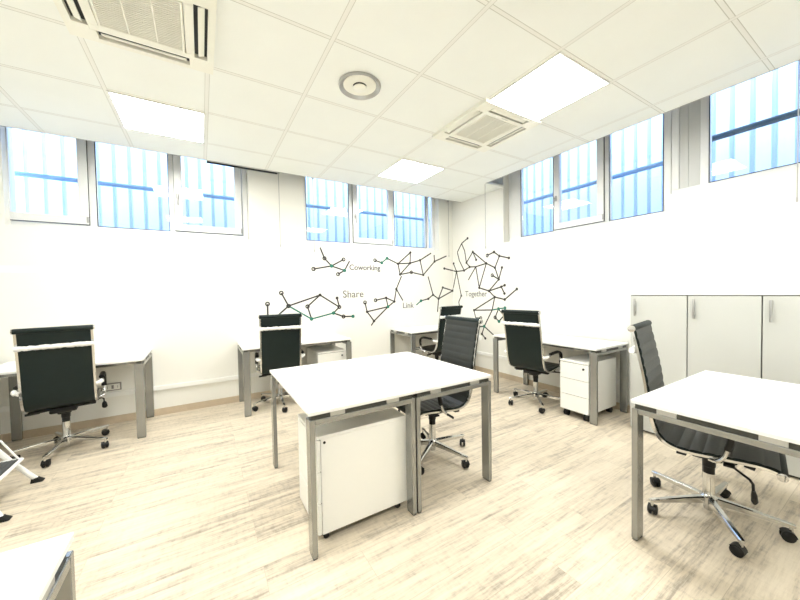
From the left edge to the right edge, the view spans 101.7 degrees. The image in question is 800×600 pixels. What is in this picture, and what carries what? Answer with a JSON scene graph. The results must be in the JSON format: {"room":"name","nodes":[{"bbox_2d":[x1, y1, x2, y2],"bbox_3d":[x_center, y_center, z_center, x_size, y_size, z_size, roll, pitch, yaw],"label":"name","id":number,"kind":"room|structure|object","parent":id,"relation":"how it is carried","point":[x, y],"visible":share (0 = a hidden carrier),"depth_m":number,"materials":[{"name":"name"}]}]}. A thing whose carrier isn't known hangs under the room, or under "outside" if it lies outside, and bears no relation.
{"room":"open-plan office","nodes":[
{"label":"open-plan office","id":0,"kind":"room"},
{"bbox_2d":[0,126,452,433],"bbox_3d":[-1.376,-0.495,4.634,5.810,3.500,0.240,-2,2,-31],"label":"wall","id":1,"kind":"structure","parent":0,"point":[192,325],"depth_m":3.89,"materials":[{"name":"paint"}]},
{"bbox_2d":[106,382,121,391],"bbox_3d":[-3.069,0.928,3.476,0.144,0.084,0.015,-2,2,-31],"label":"wall socket","id":2,"kind":"object","parent":1,"relation":"attached to","point":[117,385],"visible":0.9,"depth_m":3.48,"materials":[{"name":"white plastic"}]},
{"bbox_2d":[5,127,247,238],"bbox_3d":[-2.937,-1.354,3.662,2.211,1.223,0.144,-2,2,-31],"label":"window","id":3,"kind":"structure","parent":1,"relation":"in","point":[86,153],"depth_m":3.48,"materials":[{"name":"plastic"}]},
{"bbox_2d":[1,388,285,441],"bbox_3d":[-1.381,1.221,4.510,5.570,0.075,0.014,-2,2,-31],"label":"baseboard","id":4,"kind":"structure","parent":1,"relation":"attached to","point":[173,409],"depth_m":3.52,"materials":[{"name":"brown wood"}]},
{"bbox_2d":[0,265,401,275],"bbox_3d":[-1.879,-0.357,4.189,4.479,0.065,0.001,-2,2,-31],"label":"trim","id":5,"kind":"structure","parent":1,"relation":"attached to","point":[13,269],"depth_m":3.73,"materials":[{"name":"white paint"}]},
{"bbox_2d":[0,350,427,412],"bbox_3d":[-1.393,0.949,4.493,5.545,0.050,0.022,-2,2,-31],"label":"trim","id":6,"kind":"structure","parent":1,"relation":"attached to","point":[213,380],"depth_m":3.77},
{"bbox_2d":[265,291,354,320],"bbox_3d":[-1.229,0.078,4.591,1.262,0.430,0.002,-2,2,-31],"label":"drawing","id":7,"kind":"object","parent":1,"relation":"attached to","point":[307,306],"visible":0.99,"depth_m":4.57,"materials":[{"name":"black paint"}]},
{"bbox_2d":[311,247,349,275],"bbox_3d":[-0.997,-0.551,4.722,0.587,0.411,0.002,-2,2,-31],"label":"drawing","id":8,"kind":"object","parent":1,"relation":"attached to","point":[324,257],"visible":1,"depth_m":4.73,"materials":[{"name":"black paint"}]},
{"bbox_2d":[343,290,363,297],"bbox_3d":[-0.703,-0.092,4.909,0.335,0.108,0.002,-2,2,-31],"label":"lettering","id":9,"kind":"structure","parent":1,"relation":"attached to","point":[347,290],"depth_m":4.88},
{"bbox_2d":[349,264,379,271],"bbox_3d":[-0.533,-0.488,5.006,0.525,0.112,0.002,-2,2,-31],"label":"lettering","id":10,"kind":"structure","parent":1,"relation":"attached to","point":[370,267],"depth_m":5.00},
{"bbox_2d":[303,177,434,250],"bbox_3d":[-0.384,-1.444,5.215,2.351,1.223,0.144,-2,2,-31],"label":"window","id":11,"kind":"structure","parent":1,"relation":"in","point":[352,209],"depth_m":5.27,"materials":[{"name":"plastic"}]},
{"bbox_2d":[363,276,402,325],"bbox_3d":[-0.255,0.004,5.183,0.726,0.787,0.002,-2,2,-31],"label":"drawing","id":12,"kind":"object","parent":1,"relation":"attached to","point":[386,298],"visible":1,"depth_m":5.18,"materials":[{"name":"black paint"}]},
{"bbox_2d":[373,251,446,275],"bbox_3d":[0.211,-0.608,5.457,1.471,0.415,0.002,-2,2,-31],"label":"drawing","id":13,"kind":"object","parent":1,"relation":"attached to","point":[387,258],"visible":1,"depth_m":5.42,"materials":[{"name":"black paint"}]},
{"bbox_2d":[416,262,462,311],"bbox_3d":[0.700,-0.226,5.590,0.838,0.886,0.300,-2,2,-31],"label":"drawing","id":14,"kind":"object","parent":1,"relation":"attached to","point":[444,268],"visible":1,"depth_m":5.78,"materials":[{"name":"black paint"}]},
{"bbox_2d":[2,126,460,202],"bbox_3d":[-1.314,-1.636,4.237,5.570,0.035,0.008,-2,2,-31],"label":"trim","id":15,"kind":"structure","parent":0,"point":[2,126],"depth_m":3.66,"materials":[{"name":"white"}]},
{"bbox_2d":[0,371,799,599],"bbox_3d":[0.539,1.367,1.075,5.870,0.100,7.880,-2,2,-31],"label":"floor","id":16,"kind":"structure","parent":0,"point":[198,507],"depth_m":1.92,"materials":[{"name":"brown wood"}]},
{"bbox_2d":[0,440,44,522],"bbox_3d":[-2.777,0.877,2.046,0.587,0.954,0.538,-2,2,-31],"label":"step ladder","id":17,"kind":"object","parent":16,"relation":"on","point":[8,464],"visible":1,"depth_m":2.25,"materials":[{"name":"white metal"}]},
{"bbox_2d":[0,532,75,599],"bbox_3d":[-1.129,0.990,0.282,1.100,0.757,0.640,-2,2,-31],"label":"desk","id":18,"kind":"object","parent":16,"relation":"on","point":[43,570],"visible":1,"depth_m":0.74,"materials":[{"name":"white laminate"}]},
{"bbox_2d":[9,325,109,467],"bbox_3d":[-2.973,0.772,2.842,0.629,1.121,0.677,-2,2,-39],"label":"office chair","id":19,"kind":"object","parent":16,"relation":"on","point":[56,366],"visible":0.99,"depth_m":2.67,"materials":[{"name":"black leather"}]},
{"bbox_2d":[0,349,154,440],"bbox_3d":[-3.068,0.949,3.099,1.085,0.757,0.645,-2,2,-31],"label":"desk","id":20,"kind":"object","parent":16,"relation":"on","point":[141,359],"visible":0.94,"depth_m":3.10,"materials":[{"name":"white laminate"}]},
{"bbox_2d":[252,313,304,412],"bbox_3d":[-1.451,0.714,3.934,0.655,1.121,0.643,-2,2,-25],"label":"office chair","id":21,"kind":"object","parent":16,"relation":"on","point":[280,334],"visible":0.81,"depth_m":3.70,"materials":[{"name":"black leather"}]},
{"bbox_2d":[237,333,351,416],"bbox_3d":[-1.331,0.889,4.163,1.275,0.757,0.640,-2,2,-31],"label":"desk","id":22,"kind":"object","parent":16,"relation":"on","point":[244,348],"visible":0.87,"depth_m":4.07,"materials":[{"name":"white laminate"}]},
{"bbox_2d":[307,345,345,364],"bbox_3d":[-0.996,0.955,4.401,0.372,0.600,0.514,-2,2,-31],"label":"drawer pedestal","id":23,"kind":"object","parent":16,"relation":"on","point":[326,353],"visible":0.3,"depth_m":4.24,"materials":[{"name":"white plastic"}]},
{"bbox_2d":[270,360,416,560],"bbox_3d":[-0.457,0.924,2.259,0.642,0.757,1.090,-2,2,-31],"label":"desk","id":24,"kind":"object","parent":16,"relation":"on","point":[327,392],"visible":0.97,"depth_m":1.95,"materials":[{"name":"white laminate"}]},
{"bbox_2d":[298,408,406,538],"bbox_3d":[-0.309,1.013,2.052,0.574,0.585,0.403,-2,2,-31],"label":"drawer pedestal","id":25,"kind":"object","parent":16,"relation":"on","point":[361,459],"visible":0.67,"depth_m":1.88,"materials":[{"name":"white plastic"}]},
{"bbox_2d":[390,324,437,353],"bbox_3d":[0.542,0.823,5.302,1.250,0.757,0.640,-2,2,-31],"label":"desk","id":26,"kind":"object","parent":16,"relation":"on","point":[411,332],"visible":0.42,"depth_m":5.06,"materials":[{"name":"white laminate"}]},
{"bbox_2d":[348,352,491,513],"bbox_3d":[0.092,0.905,2.593,0.640,0.757,1.090,-2,2,-31],"label":"desk","id":27,"kind":"object","parent":16,"relation":"on","point":[430,378],"visible":0.88,"depth_m":2.29,"materials":[{"name":"white laminate"}]},
{"bbox_2d":[396,316,482,474],"bbox_3d":[0.284,0.716,2.687,0.643,1.121,0.650,-2,2,-28],"label":"office chair","id":28,"kind":"object","parent":16,"relation":"on","point":[461,336],"visible":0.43,"depth_m":2.66,"materials":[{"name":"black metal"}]},
{"bbox_2d":[416,305,462,359],"bbox_3d":[0.579,0.645,5.090,0.652,1.121,0.694,-2,2,-37],"label":"office chair","id":29,"kind":"object","parent":16,"relation":"on","point":[435,349],"visible":0.5,"depth_m":4.81,"materials":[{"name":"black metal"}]},
{"bbox_2d":[501,309,562,413],"bbox_3d":[1.583,0.661,3.830,0.693,1.121,0.654,-2,2,-39],"label":"office chair","id":30,"kind":"object","parent":16,"relation":"on","point":[524,351],"visible":0.94,"depth_m":3.66,"materials":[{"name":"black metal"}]},
{"bbox_2d":[493,333,627,425],"bbox_3d":[1.841,0.837,3.898,0.635,0.757,1.320,-2,2,-31],"label":"desk","id":31,"kind":"object","parent":16,"relation":"on","point":[596,347],"visible":0.75,"depth_m":3.50,"materials":[{"name":"white laminate"}]},
{"bbox_2d":[560,353,615,421],"bbox_3d":[2.021,0.923,3.500,0.554,0.600,0.302,-2,2,-31],"label":"drawer pedestal","id":32,"kind":"object","parent":16,"relation":"on","point":[574,370],"visible":0.98,"depth_m":3.39,"materials":[{"name":"white plastic"}]},
{"bbox_2d":[630,295,687,433],"bbox_3d":[2.481,0.589,3.032,0.463,1.277,0.426,-2,2,-31],"label":"storage cabinet","id":33,"kind":"object","parent":16,"relation":"on","point":[668,314],"visible":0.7,"depth_m":2.87,"materials":[{"name":"metal"}]},
{"bbox_2d":[627,320,797,557],"bbox_3d":[1.810,0.709,1.913,0.649,1.121,0.687,-2,2,-42],"label":"office chair","id":34,"kind":"object","parent":16,"relation":"on","point":[713,449],"visible":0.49,"depth_m":1.88,"materials":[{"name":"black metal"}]},
{"bbox_2d":[631,370,799,540],"bbox_3d":[1.873,0.895,1.746,1.090,0.757,0.660,-2,2,-31],"label":"desk","id":35,"kind":"object","parent":16,"relation":"on","point":[758,412],"visible":0.96,"depth_m":1.65,"materials":[{"name":"white laminate"}]},
{"bbox_2d":[688,295,762,378],"bbox_3d":[2.704,0.595,2.667,0.463,1.277,0.426,-2,2,-31],"label":"storage cabinet","id":36,"kind":"object","parent":16,"relation":"on","point":[725,332],"visible":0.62,"depth_m":2.53,"materials":[{"name":"metal"}]},
{"bbox_2d":[762,295,799,478],"bbox_3d":[2.926,0.601,2.303,0.463,1.277,0.426,-2,2,-31],"label":"storage cabinet","id":37,"kind":"object","parent":16,"relation":"on","point":[781,313],"visible":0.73,"depth_m":2.28,"materials":[{"name":"laminate"}]},
{"bbox_2d":[0,0,799,201],"bbox_3d":[0.596,-1.587,1.101,5.570,0.030,7.345,-2,2,-31],"label":"ceiling","id":38,"kind":"structure","parent":0,"point":[272,100],"depth_m":2.27,"materials":[{"name":"tile"}]},
{"bbox_2d":[53,0,216,74],"bbox_3d":[-1.398,-1.537,1.740,0.710,0.030,0.710,-2,2,-31],"label":"air conditioner","id":39,"kind":"object","parent":38,"relation":"attached to","point":[150,28],"visible":1,"depth_m":1.82,"materials":[{"name":"white plastic"}]},
{"bbox_2d":[64,0,85,19],"bbox_3d":[-1.641,-1.541,1.592,0.067,0.003,0.442,-2,2,-31],"label":"outlet","id":40,"kind":"object","parent":39,"relation":"attached to","point":[67,4],"depth_m":1.72,"materials":[{"name":"white plastic"}]},
{"bbox_2d":[89,0,184,52],"bbox_3d":[-1.398,-1.535,1.740,0.402,0.026,0.402,-2,2,-31],"label":"grille","id":41,"kind":"object","parent":39,"relation":"attached to","point":[159,23],"depth_m":1.77,"materials":[{"name":"white plastic"}]},
{"bbox_2d":[98,31,189,60],"bbox_3d":[-1.546,-1.554,1.982,0.442,0.003,0.067,-2,2,-31],"label":"outlet","id":42,"kind":"object","parent":39,"relation":"attached to","point":[99,33],"depth_m":1.98,"materials":[{"name":"white plastic"}]},
{"bbox_2d":[193,4,207,56],"bbox_3d":[-1.155,-1.558,1.887,0.067,0.003,0.442,-2,2,-31],"label":"outlet","id":43,"kind":"object","parent":39,"relation":"attached to","point":[204,12],"depth_m":1.88,"materials":[{"name":"white plastic"}]},
{"bbox_2d":[107,90,204,142],"bbox_3d":[-2.068,-1.565,2.840,0.624,0.010,0.624,-2,2,-31],"label":"recessed light","id":44,"kind":"object","parent":38,"relation":"in","point":[134,113],"visible":1,"depth_m":2.79,"materials":[{"name":"white plastic"}]},
{"bbox_2d":[206,160,276,173],"bbox_3d":[-1.904,-1.621,3.952,0.770,0.080,0.091,-2,2,-31],"label":"roller blind","id":45,"kind":"object","parent":38,"relation":"attached to","point":[210,162],"visible":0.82,"depth_m":3.91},
{"bbox_2d":[277,172,280,246],"bbox_3d":[-1.562,-1.170,4.217,0.024,0.962,0.024,-2,2,-31],"label":"blind cord","id":46,"kind":"object","parent":45,"relation":"hanging from","point":[278,173],"visible":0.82,"depth_m":4.21,"materials":[{"name":"metal"}]},
{"bbox_2d":[312,178,314,251],"bbox_3d":[-1.182,-1.161,4.449,0.024,1.006,0.024,-2,2,-31],"label":"blind cord","id":47,"kind":"object","parent":38,"relation":"hanging from","point":[312,178],"visible":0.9,"depth_m":4.45,"materials":[{"name":"plastic"}]},
{"bbox_2d":[338,71,380,99],"bbox_3d":[-0.297,-1.573,2.409,0.312,0.038,0.312,-2,2,-31],"label":"ceiling vent","id":48,"kind":"object","parent":38,"relation":"in","point":[357,85],"visible":1,"depth_m":2.39,"materials":[{"name":"metal"}]},
{"bbox_2d":[378,158,444,182],"bbox_3d":[0.133,-1.642,4.179,0.624,0.010,0.624,-2,2,-31],"label":"recessed light","id":49,"kind":"object","parent":38,"relation":"in","point":[406,170],"visible":1,"depth_m":4.14,"materials":[{"name":"white plastic"}]},
{"bbox_2d":[447,200,448,236],"bbox_3d":[0.849,-1.244,5.685,0.024,0.983,0.024,-2,2,-31],"label":"blind cord","id":50,"kind":"object","parent":38,"relation":"hanging from","point":[447,200],"visible":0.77,"depth_m":5.68,"materials":[{"name":"plastic"}]},
{"bbox_2d":[485,208,485,248],"bbox_3d":[1.242,-1.243,4.735,0.024,0.988,0.024,-2,2,-31],"label":"blind cord","id":51,"kind":"object","parent":38,"relation":"hanging from","point":[485,208],"visible":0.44,"depth_m":4.74,"materials":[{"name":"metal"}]},
{"bbox_2d":[432,98,541,151],"bbox_3d":[0.803,-1.614,3.079,0.710,0.030,0.710,-2,2,-31],"label":"air conditioner","id":52,"kind":"object","parent":38,"relation":"attached to","point":[488,124],"visible":1,"depth_m":3.01,"materials":[{"name":"white plastic"}]},
{"bbox_2d":[455,115,516,143],"bbox_3d":[0.803,-1.612,3.079,0.402,0.026,0.402,-2,2,-31],"label":"grille","id":53,"kind":"object","parent":52,"relation":"attached to","point":[485,129],"depth_m":3.06,"materials":[{"name":"white plastic"}]},
{"bbox_2d":[490,51,609,119],"bbox_3d":[1.138,-1.615,2.529,0.624,0.010,0.624,-2,2,-31],"label":"recessed light","id":54,"kind":"object","parent":38,"relation":"in","point":[559,81],"visible":0.84,"depth_m":2.47,"materials":[{"name":"white plastic"}]},
{"bbox_2d":[487,60,799,182],"bbox_3d":[2.897,-1.651,1.949,0.008,0.035,6.400,-2,2,-31],"label":"trim","id":55,"kind":"structure","parent":38,"relation":"attached to","point":[797,60],"depth_m":2.83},
{"bbox_2d":[796,61,799,201],"bbox_3d":[2.767,-1.191,2.261,0.024,1.013,0.024,-2,2,-31],"label":"blind cord","id":56,"kind":"object","parent":38,"relation":"hanging from","point":[797,197],"visible":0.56,"depth_m":2.26,"materials":[{"name":"plastic"}]},
{"bbox_2d":[452,167,799,404],"bbox_3d":[3.036,-0.525,2.743,0.240,3.500,7.580,-2,2,-31],"label":"wall","id":57,"kind":"structure","parent":0,"point":[742,234],"depth_m":3.59,"materials":[{"name":"paint"}]},
{"bbox_2d":[465,291,486,297],"bbox_3d":[1.266,-0.091,5.442,0.002,0.123,0.500,-2,2,-31],"label":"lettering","id":58,"kind":"structure","parent":57,"relation":"attached to","point":[474,294],"depth_m":5.43},
{"bbox_2d":[457,237,517,339],"bbox_3d":[1.369,-0.214,5.266,0.002,1.717,1.307,-2,2,-31],"label":"drawing","id":59,"kind":"object","parent":57,"relation":"attached to","point":[487,255],"visible":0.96,"depth_m":5.20,"materials":[{"name":"black paint"}]},
{"bbox_2d":[476,351,619,383],"bbox_3d":[1.702,0.885,4.763,0.022,0.050,2.780,-2,2,-31],"label":"trim","id":60,"kind":"structure","parent":57,"relation":"attached to","point":[477,352],"depth_m":5.14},
{"bbox_2d":[475,366,629,412],"bbox_3d":[1.766,1.159,4.681,0.014,0.075,2.966,-2,2,-31],"label":"baseboard","id":61,"kind":"structure","parent":57,"relation":"attached to","point":[477,368],"depth_m":4.68,"materials":[{"name":"brown wood"}]},
{"bbox_2d":[509,111,671,241],"bbox_3d":[2.174,-1.465,4.093,0.143,1.213,2.006,-2,2,-31],"label":"window","id":62,"kind":"structure","parent":57,"relation":"in","point":[603,145],"depth_m":3.82,"materials":[{"name":"plastic"}]},
{"bbox_2d":[629,290,799,294],"bbox_3d":[2.702,-0.058,2.658,0.443,0.027,1.285,-2,2,-31],"label":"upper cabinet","id":63,"kind":"object","parent":57,"relation":"attached to","point":[782,292],"visible":1,"depth_m":2.57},
{"bbox_2d":[671,95,799,193],"bbox_3d":[3.128,-1.534,2.589,0.073,1.028,1.546,-2,2,-31],"label":"window","id":64,"kind":"structure","parent":57,"relation":"in","point":[692,122],"depth_m":3.08,"materials":[{"name":"plastic"}]},
{"bbox_2d":[524,61,799,235],"bbox_3d":[2.773,-1.598,3.748,0.100,1.700,5.200,-2,2,-31],"label":"window panes","id":65,"kind":"object","parent":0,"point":[754,121],"visible":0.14,"depth_m":3.65,"materials":[{"name":"clear glass"}]},
{"bbox_3d":[-1.189,-0.609,5.917,8.070,0.150,1.760,-2,2,-31],"label":"floor","id":66,"kind":"structure","parent":0,"visible":0},
{"bbox_2d":[12,128,429,247],"bbox_3d":[-1.811,-1.541,4.741,5.820,1.700,0.096,-2,2,-31],"label":"window panes","id":67,"kind":"object","parent":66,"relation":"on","point":[132,182],"visible":0.22,"depth_m":4.05,"materials":[{"name":"clear glass"}]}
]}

